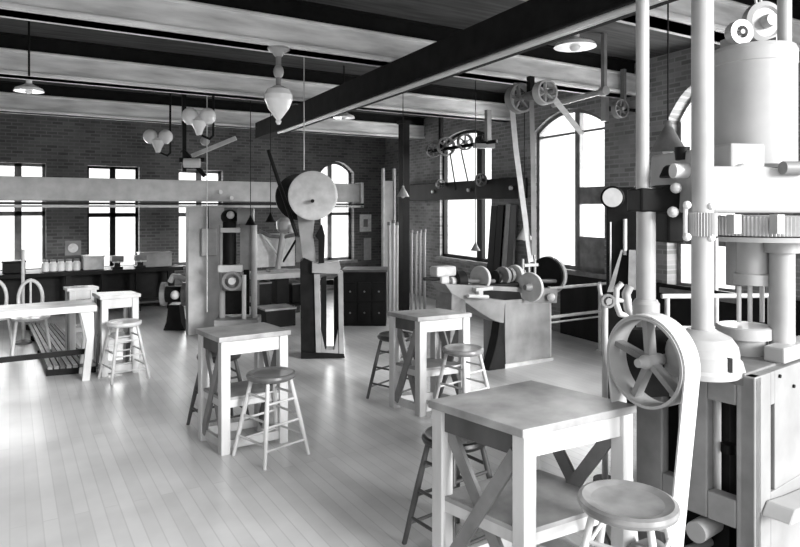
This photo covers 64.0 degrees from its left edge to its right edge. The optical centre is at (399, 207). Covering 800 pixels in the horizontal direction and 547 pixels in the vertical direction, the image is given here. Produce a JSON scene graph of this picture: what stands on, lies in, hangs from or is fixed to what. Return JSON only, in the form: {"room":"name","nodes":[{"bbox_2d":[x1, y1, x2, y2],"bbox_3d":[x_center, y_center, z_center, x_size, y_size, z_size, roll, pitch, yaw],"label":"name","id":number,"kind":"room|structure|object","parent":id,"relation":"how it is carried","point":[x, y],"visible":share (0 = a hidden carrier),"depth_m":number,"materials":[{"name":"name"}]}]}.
{"room":"workshop","nodes":[
{"label":"workshop","id":0,"kind":"room"},
{"bbox_2d":[0,113,384,295],"bbox_3d":[-4.475,-0.010,11.306,10.222,3.360,0.350,0,0,-31],"label":"wall","id":1,"kind":"structure","parent":0,"point":[67,146],"depth_m":11.33,"materials":[{"name":"brick"}]},
{"bbox_2d":[0,163,45,270],"bbox_3d":[-6.214,0.185,10.147,1.166,1.810,0.280,0,0,-31],"label":"window","id":2,"kind":"structure","parent":1,"relation":"in","point":[17,213],"depth_m":10.30,"materials":[{"name":"grey metal"}]},
{"bbox_2d":[65,241,80,255],"bbox_3d":[-5.380,0.658,10.531,0.240,0.240,0.020,0,0,-31],"label":"notice","id":3,"kind":"object","parent":1,"relation":"attached to","point":[71,247],"visible":0.99,"depth_m":10.53,"materials":[{"name":"grey paper"}]},
{"bbox_2d":[87,166,137,265],"bbox_3d":[-4.904,0.190,10.945,0.932,1.800,0.280,0,0,-31],"label":"window","id":4,"kind":"structure","parent":1,"relation":"in","point":[112,214],"depth_m":11.01,"materials":[{"name":"grey wood"}]},
{"bbox_2d":[178,170,220,268],"bbox_3d":[-3.663,0.200,11.702,0.924,1.780,0.280,0,0,-31],"label":"window","id":5,"kind":"structure","parent":1,"relation":"in","point":[197,174],"depth_m":11.67,"materials":[{"name":"grey metal"}]},
{"bbox_2d":[324,162,357,263],"bbox_3d":[-1.317,0.090,13.133,0.864,2.080,0.280,0,0,-31],"label":"window","id":6,"kind":"structure","parent":1,"relation":"in","point":[329,166],"depth_m":13.16,"materials":[{"name":"grey metal"}]},
{"bbox_2d":[360,214,370,231],"bbox_3d":[-0.720,0.314,13.374,0.270,0.360,0.017,0,0,-31],"label":"notice","id":7,"kind":"object","parent":1,"relation":"attached to","point":[365,219],"visible":1,"depth_m":13.37,"materials":[{"name":"paper"}]},
{"bbox_2d":[364,238,370,259],"bbox_3d":[-0.680,0.859,13.401,0.170,0.460,0.012,0,0,-31],"label":"notice","id":8,"kind":"object","parent":1,"relation":"attached to","point":[367,241],"visible":1,"depth_m":13.40,"materials":[{"name":"grey paper"}]},
{"bbox_2d":[0,290,636,546],"bbox_3d":[-0.487,1.720,5.793,11.600,0.100,18.400,0,0,-31],"label":"floor","id":9,"kind":"structure","parent":0,"point":[94,462],"depth_m":4.32,"materials":[{"name":"grey wood"}]},
{"bbox_2d":[0,280,14,355],"bbox_3d":[-4.567,1.241,7.200,0.411,0.863,0.400,0,0,-31],"label":"chair","id":10,"kind":"object","parent":9,"relation":"on","point":[2,284],"visible":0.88,"depth_m":7.36,"materials":[{"name":"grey wood"}]},
{"bbox_2d":[15,249,31,344],"bbox_3d":[-4.654,1.090,7.900,0.199,1.160,0.199,0,0,-31],"label":"wooden pole","id":11,"kind":"object","parent":9,"relation":"on","point":[22,341],"visible":0.91,"depth_m":7.88,"materials":[{"name":"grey wood"}]},
{"bbox_2d":[10,278,50,355],"bbox_3d":[-4.151,1.241,7.200,0.411,0.863,0.400,0,0,-31],"label":"chair","id":12,"kind":"object","parent":9,"relation":"on","point":[45,317],"visible":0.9,"depth_m":7.15,"materials":[{"name":"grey wood"}]},
{"bbox_2d":[0,299,96,380],"bbox_3d":[-4.121,1.304,5.745,2.500,0.732,0.460,0,0,-31],"label":"bench","id":13,"kind":"object","parent":9,"relation":"on","point":[85,309],"visible":1,"depth_m":6.17,"materials":[{"name":"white wood"}]},
{"bbox_2d":[26,322,95,375],"bbox_3d":[-4.146,1.620,7.625,0.444,0.100,3.118,0,0,-35],"label":"rack","id":14,"kind":"object","parent":9,"relation":"on","point":[55,366],"depth_m":7.13,"materials":[{"name":"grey wood"}]},
{"bbox_2d":[63,285,98,358],"bbox_3d":[-3.532,1.270,7.087,0.339,0.800,0.221,0,0,-31],"label":"worktable","id":15,"kind":"object","parent":9,"relation":"on","point":[85,292],"visible":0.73,"depth_m":7.00,"materials":[{"name":"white wood"}]},
{"bbox_2d":[0,263,182,310],"bbox_3d":[-5.054,1.325,10.257,2.903,0.690,0.750,0,0,-31],"label":"bench","id":16,"kind":"object","parent":9,"relation":"on","point":[146,281],"visible":0.62,"depth_m":10.22,"materials":[{"name":"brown wood"}]},
{"bbox_2d":[1,259,25,273],"bbox_3d":[-5.857,0.888,9.708,0.320,0.184,0.320,0,0,-31],"label":"box","id":17,"kind":"object","parent":16,"relation":"on","point":[8,266],"visible":0.88,"depth_m":9.57,"materials":[{"name":"black metal"}]},
{"bbox_2d":[81,254,104,269],"bbox_3d":[-4.930,0.868,10.274,0.320,0.224,0.320,0,0,-31],"label":"box","id":18,"kind":"object","parent":16,"relation":"on","point":[94,261],"visible":1,"depth_m":10.15,"materials":[{"name":"white"}]},
{"bbox_2d":[110,255,123,269],"bbox_3d":[-4.530,0.873,10.257,0.180,0.215,0.215,0,0,-31],"label":"bench vise","id":19,"kind":"object","parent":16,"relation":"on","point":[116,259],"visible":1,"depth_m":10.22,"materials":[{"name":"black metal"}]},
{"bbox_2d":[133,254,146,268],"bbox_3d":[-4.237,0.873,10.436,0.180,0.215,0.215,0,0,-31],"label":"bench vise","id":20,"kind":"object","parent":16,"relation":"on","point":[139,259],"visible":1,"depth_m":10.40,"materials":[{"name":"black metal"}]},
{"bbox_2d":[139,297,158,303],"bbox_3d":[-4.991,1.530,10.154,2.703,0.030,0.500,0,0,-31],"label":"shelf","id":21,"kind":"object","parent":16,"relation":"attached to","point":[143,299],"depth_m":10.48,"materials":[{"name":"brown wood"}]},
{"bbox_2d":[136,251,172,266],"bbox_3d":[-4.129,0.858,10.762,0.520,0.244,0.320,0,0,-31],"label":"box","id":22,"kind":"object","parent":16,"relation":"on","point":[154,258],"visible":0.88,"depth_m":10.65,"materials":[{"name":"grey metal"}]},
{"bbox_2d":[92,291,140,376],"bbox_3d":[-2.897,1.270,6.540,0.416,0.800,0.369,0,0,-31],"label":"worktable","id":23,"kind":"object","parent":9,"relation":"on","point":[127,300],"visible":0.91,"depth_m":6.48,"materials":[{"name":"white wood"}]},
{"bbox_2d":[97,332,129,339],"bbox_3d":[-2.899,1.300,6.540,0.348,0.020,0.307,0,0,-31],"label":"shelf","id":24,"kind":"object","parent":23,"relation":"attached to","point":[99,337],"depth_m":6.46,"materials":[{"name":"grey wood"}]},
{"bbox_2d":[97,318,150,384],"bbox_3d":[-2.711,1.390,6.287,0.380,0.565,0.380,0,0,-43],"label":"stool","id":25,"kind":"object","parent":9,"relation":"on","point":[129,323],"visible":1,"depth_m":6.27,"materials":[{"name":"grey wood"}]},
{"bbox_2d":[158,273,185,329],"bbox_3d":[-3.059,1.278,8.760,0.421,0.778,0.474,0,0,0],"label":"grinder","id":26,"kind":"object","parent":9,"relation":"on","point":[175,320],"visible":0.88,"depth_m":8.67,"materials":[{"name":"black metal"}]},
{"bbox_2d":[0,176,363,334],"bbox_3d":[-3.737,0.642,7.856,7.359,2.055,0.265,0,0,-31],"label":"beam","id":27,"kind":"structure","parent":9,"relation":"on","point":[12,188],"depth_m":8.40,"materials":[{"name":"grey paint"}]},
{"bbox_2d":[186,351,249,424],"bbox_3d":[-1.386,1.390,4.899,0.380,0.565,0.380,0,0,-37],"label":"stool","id":28,"kind":"object","parent":9,"relation":"on","point":[234,358],"visible":0.23,"depth_m":4.88,"materials":[{"name":"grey wood"}]},
{"bbox_2d":[214,208,260,326],"bbox_3d":[-2.076,0.837,8.200,0.600,1.667,0.460,0,0,-8],"label":"machine","id":29,"kind":"object","parent":9,"relation":"on","point":[234,279],"visible":0.92,"depth_m":8.16,"materials":[{"name":"paint"}]},
{"bbox_2d":[195,322,290,455],"bbox_3d":[-1.125,1.270,4.586,0.569,0.800,0.428,0,0,-31],"label":"worktable","id":30,"kind":"object","parent":9,"relation":"on","point":[262,337],"visible":0.97,"depth_m":4.52,"materials":[{"name":"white wood"}]},
{"bbox_2d":[203,380,278,399],"bbox_3d":[-1.126,1.300,4.588,0.498,0.020,0.371,0,0,-31],"label":"shelf","id":31,"kind":"object","parent":30,"relation":"attached to","point":[238,390],"depth_m":4.52,"materials":[{"name":"grey wood"}]},
{"bbox_2d":[232,366,309,469],"bbox_3d":[-0.873,1.390,4.332,0.380,0.565,0.380,0,0,43],"label":"stool","id":32,"kind":"object","parent":9,"relation":"on","point":[273,375],"visible":1,"depth_m":4.31,"materials":[{"name":"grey wood"}]},
{"bbox_2d":[246,268,299,314],"bbox_3d":[-1.880,1.323,9.835,0.950,0.695,0.600,0,0,-31],"label":"bench","id":33,"kind":"object","parent":9,"relation":"on","point":[293,273],"visible":0.23,"depth_m":9.60,"materials":[{"name":"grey wood"}]},
{"bbox_2d":[259,280,271,304],"bbox_3d":[-2.092,1.282,9.683,0.210,0.343,0.310,0,0,-31],"label":"box","id":34,"kind":"object","parent":33,"relation":"on","point":[264,285],"visible":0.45,"depth_m":9.56,"materials":[{"name":"black wood"}]},
{"bbox_2d":[250,302,299,306],"bbox_3d":[-1.880,1.470,9.835,0.840,0.030,0.500,0,0,-31],"label":"shelf","id":35,"kind":"object","parent":33,"relation":"attached to","point":[293,304],"depth_m":9.75,"materials":[{"name":"grey wood"}]},
{"bbox_2d":[257,218,295,272],"bbox_3d":[-1.839,0.561,9.870,0.623,0.827,0.449,0,0,-31],"label":"apparatus","id":36,"kind":"object","parent":33,"relation":"on","point":[276,250],"visible":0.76,"depth_m":9.89,"materials":[{"name":"grey metal"}]},
{"bbox_2d":[276,218,290,234],"bbox_3d":[-1.785,0.278,9.850,0.239,0.260,0.239,0,0,-31],"label":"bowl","id":37,"kind":"object","parent":36,"relation":"on","point":[283,225],"depth_m":9.76,"materials":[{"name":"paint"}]},
{"bbox_2d":[270,278,288,303],"bbox_3d":[-1.853,1.232,9.829,0.210,0.443,0.310,0,0,-31],"label":"box","id":38,"kind":"object","parent":33,"relation":"on","point":[279,287],"visible":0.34,"depth_m":9.71,"materials":[{"name":"black wood"}]},
{"bbox_2d":[289,281,299,302],"bbox_3d":[-1.639,1.302,9.959,0.210,0.303,0.310,0,0,-31],"label":"box","id":39,"kind":"object","parent":33,"relation":"on","point":[294,286],"visible":0.52,"depth_m":9.82,"materials":[{"name":"black wood"}]},
{"bbox_2d":[257,303,296,326],"bbox_3d":[-1.774,1.539,9.152,0.460,0.262,0.420,0,0,-31],"label":"crate","id":40,"kind":"object","parent":9,"relation":"on","point":[280,315],"visible":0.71,"depth_m":9.01,"materials":[{"name":"black wood"}]},
{"bbox_2d":[266,149,344,358],"bbox_3d":[-1.014,0.504,7.267,0.896,2.327,0.635,0,0,21],"label":"saw","id":41,"kind":"object","parent":9,"relation":"on","point":[307,197],"visible":1,"depth_m":7.10,"materials":[{"name":"black metal"}]},
{"bbox_2d":[342,267,387,325],"bbox_3d":[-0.502,1.273,9.296,0.649,0.794,0.563,0,0,0],"label":"base cabinet","id":42,"kind":"object","parent":9,"relation":"on","point":[364,288],"visible":1,"depth_m":9.04,"materials":[{"name":"black wood"}]},
{"bbox_2d":[381,168,395,311],"bbox_3d":[-0.185,0.520,10.189,0.230,2.300,0.075,0,0,-31],"label":"board","id":43,"kind":"object","parent":9,"relation":"on","point":[388,188],"visible":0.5,"depth_m":10.17,"materials":[{"name":"grey wood"}]},
{"bbox_2d":[387,222,390,317],"bbox_3d":[-0.168,0.942,9.750,0.054,1.457,0.054,0,0,-31],"label":"pipe","id":44,"kind":"object","parent":9,"relation":"on","point":[388,223],"visible":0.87,"depth_m":9.73,"materials":[{"name":"metal"}]},
{"bbox_2d":[366,331,414,398],"bbox_3d":[-0.035,1.390,5.638,0.380,0.565,0.380,0,0,39],"label":"stool","id":45,"kind":"object","parent":9,"relation":"on","point":[383,336],"visible":0.39,"depth_m":5.60,"materials":[{"name":"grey wood"}]},
{"bbox_2d":[392,220,394,310],"bbox_3d":[-0.100,0.927,9.840,0.054,1.486,0.054,0,0,-31],"label":"pipe","id":46,"kind":"object","parent":9,"relation":"on","point":[393,221],"visible":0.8,"depth_m":9.82,"materials":[{"name":"metal"}]},
{"bbox_2d":[395,222,397,310],"bbox_3d":[-0.046,0.943,9.910,0.054,1.453,0.054,0,0,-31],"label":"pipe","id":47,"kind":"object","parent":9,"relation":"on","point":[396,223],"visible":0.57,"depth_m":9.89,"materials":[{"name":"metal"}]},
{"bbox_2d":[397,120,410,310],"bbox_3d":[0.059,0.188,9.500,0.160,2.965,0.160,0,0,-31],"label":"post","id":48,"kind":"object","parent":9,"relation":"on","point":[403,125],"visible":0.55,"depth_m":9.46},
{"bbox_2d":[410,230,412,309],"bbox_3d":[0.183,1.010,10.200,0.054,1.319,0.054,0,0,-31],"label":"pipe","id":49,"kind":"object","parent":9,"relation":"on","point":[411,231],"visible":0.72,"depth_m":10.18,"materials":[{"name":"metal"}]},
{"bbox_2d":[414,231,417,309],"bbox_3d":[0.257,1.020,10.290,0.054,1.300,0.054,0,0,-31],"label":"pipe","id":50,"kind":"object","parent":9,"relation":"on","point":[415,232],"visible":0.8,"depth_m":10.27,"materials":[{"name":"metal"}]},
{"bbox_2d":[418,230,421,308],"bbox_3d":[0.324,1.013,10.370,0.054,1.314,0.054,0,0,-31],"label":"pipe","id":51,"kind":"object","parent":9,"relation":"on","point":[419,231],"visible":0.8,"depth_m":10.35,"materials":[{"name":"metal"}]},
{"bbox_2d":[423,229,425,308],"bbox_3d":[0.400,1.007,10.460,0.054,1.327,0.054,0,0,-31],"label":"pipe","id":52,"kind":"object","parent":9,"relation":"on","point":[424,230],"visible":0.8,"depth_m":10.45,"materials":[{"name":"metal"}]},
{"bbox_2d":[387,308,471,416],"bbox_3d":[0.244,1.270,5.341,0.561,0.800,0.432,0,0,-31],"label":"worktable","id":53,"kind":"object","parent":9,"relation":"on","point":[436,321],"visible":0.8,"depth_m":5.28,"materials":[{"name":"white wood"}]},
{"bbox_2d":[396,358,459,370],"bbox_3d":[0.243,1.300,5.340,0.532,0.020,0.318,0,0,-25],"label":"shelf","id":54,"kind":"object","parent":53,"relation":"attached to","point":[433,364],"depth_m":5.27,"materials":[{"name":"grey wood"}]},
{"bbox_2d":[402,426,492,546],"bbox_3d":[0.271,1.390,3.150,0.380,0.565,0.380,0,0,-37],"label":"stool","id":55,"kind":"object","parent":9,"relation":"on","point":[469,446],"visible":0.47,"depth_m":3.14,"materials":[{"name":"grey wood"}]},
{"bbox_2d":[430,343,489,417],"bbox_3d":[0.501,1.390,5.093,0.380,0.565,0.380,0,0,-43],"label":"stool","id":56,"kind":"object","parent":9,"relation":"on","point":[462,350],"visible":0.81,"depth_m":5.07,"materials":[{"name":"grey wood"}]},
{"bbox_2d":[487,206,497,272],"bbox_3d":[1.406,0.820,9.870,0.170,1.703,0.162,0,0,-26],"label":"plank","id":57,"kind":"object","parent":9,"relation":"on","point":[493,217],"visible":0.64,"depth_m":9.87,"materials":[{"name":"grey wood"}]},
{"bbox_2d":[423,256,566,375],"bbox_3d":[1.080,1.119,6.736,1.867,1.133,0.650,0,0,-37],"label":"engine lathe","id":58,"kind":"object","parent":9,"relation":"on","point":[513,303],"visible":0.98,"depth_m":6.71,"materials":[{"name":"grey metal"}]},
{"bbox_2d":[493,205,504,270],"bbox_3d":[1.482,0.812,9.715,0.170,1.718,0.157,0,0,-26],"label":"plank","id":59,"kind":"object","parent":9,"relation":"on","point":[501,208],"visible":0.64,"depth_m":9.71,"materials":[{"name":"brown wood"}]},
{"bbox_2d":[502,204,511,266],"bbox_3d":[1.569,0.805,9.537,0.170,1.732,0.114,0,0,-26],"label":"plank","id":60,"kind":"object","parent":9,"relation":"on","point":[508,206],"visible":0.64,"depth_m":9.54,"materials":[{"name":"grey wood"}]},
{"bbox_2d":[507,205,517,267],"bbox_3d":[1.629,0.813,9.415,0.170,1.717,0.135,0,0,-26],"label":"plank","id":61,"kind":"object","parent":9,"relation":"on","point":[514,208],"visible":0.64,"depth_m":9.40,"materials":[{"name":"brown wood"}]},
{"bbox_2d":[428,380,636,546],"bbox_3d":[0.584,1.270,2.867,0.745,0.800,0.550,0,0,-31],"label":"worktable","id":62,"kind":"object","parent":9,"relation":"on","point":[523,504],"visible":0.98,"depth_m":2.79,"materials":[{"name":"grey wood"}]},
{"bbox_2d":[445,469,587,532],"bbox_3d":[0.586,1.300,2.865,0.674,0.020,0.492,0,0,-31],"label":"shelf","id":63,"kind":"object","parent":62,"relation":"attached to","point":[557,505],"depth_m":2.78,"materials":[{"name":"grey wood"}]},
{"bbox_2d":[548,282,605,358],"bbox_3d":[2.060,1.270,7.326,1.042,0.800,0.089,0,0,-31],"label":"pipe railing","id":64,"kind":"object","parent":9,"relation":"on","point":[599,311],"visible":0.53,"depth_m":7.36,"materials":[{"name":"grey metal"}]},
{"bbox_2d":[593,281,633,480],"bbox_3d":[1.300,1.058,3.886,0.245,1.224,0.142,0,0,17],"label":"stand","id":65,"kind":"object","parent":9,"relation":"on","point":[606,302],"visible":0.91,"depth_m":3.88,"materials":[{"name":"black metal"}]},
{"bbox_2d":[600,186,636,405],"bbox_3d":[1.853,0.744,5.359,0.324,1.852,0.330,0,0,19],"label":"machine","id":66,"kind":"object","parent":9,"relation":"on","point":[620,223],"visible":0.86,"depth_m":5.31,"materials":[{"name":"black metal"}]},
{"bbox_2d":[577,479,680,546],"bbox_3d":[0.869,1.391,2.445,0.426,0.565,0.426,0,0,33],"label":"stool","id":67,"kind":"object","parent":9,"relation":"on","point":[621,504],"visible":1,"depth_m":2.41,"materials":[{"name":"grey wood"}]},
{"bbox_2d":[607,0,799,546],"bbox_3d":[1.614,0.256,3.054,1.419,2.829,0.761,0,0,-31],"label":"machine","id":68,"kind":"object","parent":9,"relation":"on","point":[718,409],"visible":1,"depth_m":2.86,"materials":[{"name":"grey metal"}]},
{"bbox_2d":[661,293,768,328],"bbox_3d":[2.600,1.180,5.175,0.992,0.980,0.039,0,0,-3],"label":"guard railing","id":69,"kind":"object","parent":9,"relation":"on","point":[667,297],"visible":0.31,"depth_m":5.16,"materials":[{"name":"white metal"}]},
{"bbox_2d":[0,0,690,117],"bbox_3d":[-1.789,-1.740,7.928,11.600,0.100,13.600,0,0,-31],"label":"ceiling","id":70,"kind":"structure","parent":0,"point":[460,14],"depth_m":6.38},
{"bbox_2d":[13,21,44,93],"bbox_3d":[-3.246,-1.343,5.600,0.238,0.694,0.238,0,0,-31],"label":"shade lamp","id":71,"kind":"object","parent":70,"relation":"hanging from","point":[28,87],"visible":0.94,"depth_m":5.59,"materials":[{"name":"white metal"}]},
{"bbox_2d":[143,93,172,156],"bbox_3d":[-3.290,-1.194,8.700,0.386,0.993,0.204,0,0,-13],"label":"globe lamp","id":72,"kind":"object","parent":70,"relation":"hanging from","point":[150,136],"visible":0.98,"depth_m":8.65,"materials":[{"name":"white glass"}]},
{"bbox_2d":[181,96,215,139],"bbox_3d":[-2.324,-1.238,7.400,0.386,0.904,0.204,0,0,-13],"label":"globe lamp","id":73,"kind":"object","parent":70,"relation":"hanging from","point":[207,116],"visible":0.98,"depth_m":7.34,"materials":[{"name":"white glass"}]},
{"bbox_2d":[206,96,207,311],"bbox_3d":[-2.352,-0.211,7.800,0.012,2.958,0.012,0,0,-31],"label":"hanging wire","id":74,"kind":"object","parent":70,"relation":"hanging from","point":[206,96],"visible":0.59,"depth_m":7.80,"materials":[{"name":"grey metal"}]},
{"bbox_2d":[179,94,236,176],"bbox_3d":[-2.486,-1.044,8.227,0.736,1.291,0.207,0,0,1],"label":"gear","id":75,"kind":"object","parent":70,"relation":"hanging from","point":[188,161],"visible":0.67,"depth_m":8.28,"materials":[{"name":"black metal"}]},
{"bbox_2d":[0,92,424,139],"bbox_3d":[-3.599,-1.425,9.706,9.561,0.250,0.280,0,0,-31],"label":"trim","id":76,"kind":"structure","parent":70,"relation":"attached to","point":[15,103],"depth_m":9.51,"materials":[{"name":"paint"}]},
{"bbox_2d":[0,81,424,125],"bbox_3d":[-3.599,-1.635,9.706,9.561,0.170,0.300,0,0,-31],"label":"beam","id":77,"kind":"structure","parent":70,"relation":"attached to","point":[5,86],"depth_m":9.61,"materials":[{"name":"paint"}]},
{"bbox_2d":[245,100,255,224],"bbox_3d":[-1.845,-0.739,7.900,0.140,1.901,0.140,0,0,-31],"label":"pendant lamp","id":78,"kind":"object","parent":70,"relation":"hanging from","point":[250,221],"visible":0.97,"depth_m":7.90,"materials":[{"name":"black metal"}]},
{"bbox_2d":[0,32,504,102],"bbox_3d":[-2.265,-1.635,7.275,9.307,0.170,0.300,0,0,-31],"label":"beam","id":79,"kind":"structure","parent":70,"relation":"attached to","point":[7,40],"depth_m":7.14,"materials":[{"name":"paint"}]},
{"bbox_2d":[0,47,510,122],"bbox_3d":[-2.265,-1.425,7.275,9.307,0.250,0.280,0,0,-31],"label":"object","id":80,"kind":"structure","parent":70,"relation":"attached to","point":[46,67],"depth_m":7.13,"materials":[{"name":"paint"}]},
{"bbox_2d":[265,112,275,221],"bbox_3d":[-1.639,-0.756,8.100,0.140,1.867,0.140,0,0,-31],"label":"pendant lamp","id":81,"kind":"object","parent":70,"relation":"hanging from","point":[270,218],"visible":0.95,"depth_m":8.10,"materials":[{"name":"black metal"}]},
{"bbox_2d":[264,45,292,124],"bbox_3d":[-0.987,-0.989,5.200,0.225,0.622,0.225,0,0,-31],"label":"globe lamp","id":82,"kind":"object","parent":70,"relation":"hanging from","point":[278,98],"visible":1,"depth_m":5.14,"materials":[{"name":"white glass"}]},
{"bbox_2d":[303,57,304,169],"bbox_3d":[-0.990,-1.041,6.600,0.012,1.298,0.012,0,0,-31],"label":"hanging wire","id":83,"kind":"object","parent":70,"relation":"hanging from","point":[303,57],"visible":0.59,"depth_m":6.60,"materials":[{"name":"grey metal"}]},
{"bbox_2d":[0,0,635,98],"bbox_3d":[-1.119,-1.425,5.186,9.089,0.250,0.280,0,0,-31],"label":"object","id":84,"kind":"structure","parent":70,"relation":"attached to","point":[180,20],"depth_m":5.12,"materials":[{"name":"paint"}]},
{"bbox_2d":[333,66,354,119],"bbox_3d":[-0.665,-1.366,7.600,0.258,0.648,0.258,0,0,-31],"label":"shade lamp","id":85,"kind":"object","parent":70,"relation":"hanging from","point":[345,116],"visible":0.7,"depth_m":7.56,"materials":[{"name":"white metal"}]},
{"bbox_2d":[425,110,497,157],"bbox_3d":[0.853,-1.211,8.925,1.219,0.958,0.306,0,0,42],"label":"shaft","id":86,"kind":"object","parent":70,"relation":"hanging from","point":[486,142],"visible":0.97,"depth_m":8.89,"materials":[{"name":"grey metal"}]},
{"bbox_2d":[277,0,665,133],"bbox_3d":[-0.171,-1.026,5.918,0.085,0.032,6.300,0,0,-28],"label":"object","id":87,"kind":"object","parent":70,"relation":"attached to","point":[630,8],"visible":1,"depth_m":4.25,"materials":[{"name":"metal"}]},
{"bbox_2d":[470,80,479,251],"bbox_3d":[0.897,-0.586,7.600,0.120,2.207,0.120,0,0,-31],"label":"pendant lamp","id":88,"kind":"object","parent":70,"relation":"hanging from","point":[475,247],"visible":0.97,"depth_m":7.59,"materials":[{"name":"grey metal"}]},
{"bbox_2d":[516,92,530,240],"bbox_3d":[1.342,-0.666,6.900,0.180,2.048,0.180,0,0,-31],"label":"pendant lamp","id":89,"kind":"object","parent":70,"relation":"hanging from","point":[521,236],"visible":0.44,"depth_m":6.89,"materials":[{"name":"grey metal"}]},
{"bbox_2d":[554,34,596,51],"bbox_3d":[1.258,-1.407,4.600,0.298,0.566,0.298,0,0,-31],"label":"shade lamp","id":90,"kind":"object","parent":70,"relation":"hanging from","point":[575,43],"visible":0.88,"depth_m":4.55,"materials":[{"name":"white metal"}]},
{"bbox_2d":[551,33,609,107],"bbox_3d":[1.819,-1.387,6.536,0.089,0.607,0.805,0,0,-25],"label":"rod","id":91,"kind":"object","parent":70,"relation":"hanging from","point":[604,90],"visible":0.95,"depth_m":6.19,"materials":[{"name":"paint"}]},
{"bbox_2d":[649,4,683,153],"bbox_3d":[1.508,-0.990,3.600,0.210,1.400,0.210,0,0,-31],"label":"pendant lamp","id":92,"kind":"object","parent":70,"relation":"hanging from","point":[668,139],"visible":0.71,"depth_m":3.57,"materials":[{"name":"grey metal"}]},
{"bbox_2d":[385,44,799,331],"bbox_3d":[2.047,-0.010,9.017,0.180,3.360,10.477,0,0,-26],"label":"wall","id":93,"kind":"structure","parent":0,"point":[619,134],"depth_m":9.01,"materials":[{"name":"brick"}]},
{"bbox_2d":[189,0,635,73],"bbox_3d":[-1.119,-1.635,5.186,9.089,0.170,0.300,0,0,-31],"label":"trim","id":94,"kind":"structure","parent":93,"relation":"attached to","point":[300,9],"depth_m":5.63,"materials":[{"name":"paint"}]},
{"bbox_2d":[436,130,486,266],"bbox_3d":[1.115,-0.190,10.804,0.180,2.240,1.749,0,0,-26],"label":"window","id":95,"kind":"structure","parent":93,"relation":"in","point":[480,152],"depth_m":10.53,"materials":[{"name":"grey wood"}]},
{"bbox_2d":[255,0,677,138],"bbox_3d":[-0.384,-1.177,6.484,0.210,0.245,7.500,0,0,-28],"label":"ceiling beam","id":96,"kind":"structure","parent":93,"relation":"attached to","point":[529,20],"depth_m":4.70,"materials":[{"name":"paint"}]},
{"bbox_2d":[410,177,527,200],"bbox_3d":[0.906,-0.290,10.893,0.205,0.300,3.827,0,0,-26],"label":"beam","id":97,"kind":"structure","parent":93,"relation":"attached to","point":[503,188],"depth_m":10.31,"materials":[{"name":"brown wood"}]},
{"bbox_2d":[476,173,486,186],"bbox_3d":[1.246,-0.430,9.837,0.207,0.199,0.126,0,0,-31],"label":"pulley wheel","id":98,"kind":"object","parent":97,"relation":"attached to","point":[477,175],"visible":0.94,"depth_m":9.82,"materials":[{"name":"grey metal"}]},
{"bbox_2d":[504,76,557,113],"bbox_3d":[1.326,-1.131,6.306,0.318,0.337,0.656,0,0,-31],"label":"pulley","id":99,"kind":"object","parent":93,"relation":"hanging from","point":[533,91],"visible":1,"depth_m":6.31,"materials":[{"name":"grey metal"}]},
{"bbox_2d":[510,82,533,261],"bbox_3d":[1.243,-0.360,6.547,0.292,1.841,0.047,0,0,-29],"label":"belt","id":100,"kind":"object","parent":99,"relation":"hanging from","point":[512,114],"visible":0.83,"depth_m":6.54,"materials":[{"name":"leather"}]},
{"bbox_2d":[529,100,535,254],"bbox_3d":[1.365,-0.306,6.547,0.058,1.584,0.140,0,0,25],"label":"belt","id":101,"kind":"object","parent":99,"relation":"hanging from","point":[531,103],"visible":0.86,"depth_m":6.52,"materials":[{"name":"grey leather"}]},
{"bbox_2d":[549,95,583,134],"bbox_3d":[1.709,-0.935,6.515,0.059,0.293,0.927,0,0,33],"label":"belt","id":102,"kind":"object","parent":99,"relation":"hanging from","point":[559,105],"visible":1,"depth_m":6.52,"materials":[{"name":"leather"}]},
{"bbox_2d":[530,109,605,278],"bbox_3d":[2.245,-0.220,8.500,0.180,2.180,1.498,0,0,-26],"label":"window","id":103,"kind":"structure","parent":93,"relation":"in","point":[589,251],"depth_m":8.36,"materials":[{"name":"grey wood"}]},
{"bbox_2d":[601,96,618,121],"bbox_3d":[2.498,-1.268,7.563,0.272,0.500,0.073,0,0,-29],"label":"hanger","id":104,"kind":"object","parent":93,"relation":"attached to","point":[605,108],"visible":0.36,"depth_m":7.49,"materials":[{"name":"paint"}]},
{"bbox_2d":[611,69,635,118],"bbox_3d":[2.551,-1.284,7.232,0.408,0.555,0.101,0,0,-31],"label":"pulley wheel","id":105,"kind":"object","parent":93,"relation":"attached to","point":[623,107],"visible":0.98,"depth_m":7.18,"materials":[{"name":"grey metal"}]},
{"bbox_2d":[521,0,799,61],"bbox_3d":[-0.103,-1.425,3.334,8.896,0.250,0.280,0,0,-31],"label":"trim","id":106,"kind":"structure","parent":93,"relation":"attached to","point":[726,12],"depth_m":4.66,"materials":[{"name":"paint"}]},
{"bbox_2d":[560,274,799,342],"bbox_3d":[3.208,1.250,6.414,0.030,0.840,4.780,0,0,-26],"label":"wainscoting","id":107,"kind":"structure","parent":93,"relation":"attached to","point":[579,299],"depth_m":7.96,"materials":[{"name":"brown wood"}]},
{"bbox_2d":[659,98,736,303],"bbox_3d":[3.189,-0.190,6.690,0.280,2.240,0.939,0,0,-26],"label":"window","id":108,"kind":"structure","parent":93,"relation":"in","point":[681,125],"depth_m":7.05,"materials":[{"name":"grey wood"}]},
{"bbox_2d":[732,0,799,19],"bbox_3d":[-0.103,-1.635,3.334,8.896,0.170,0.300,0,0,-31],"label":"trim","id":109,"kind":"structure","parent":93,"relation":"attached to","point":[795,3],"depth_m":5.23,"materials":[{"name":"paint"}]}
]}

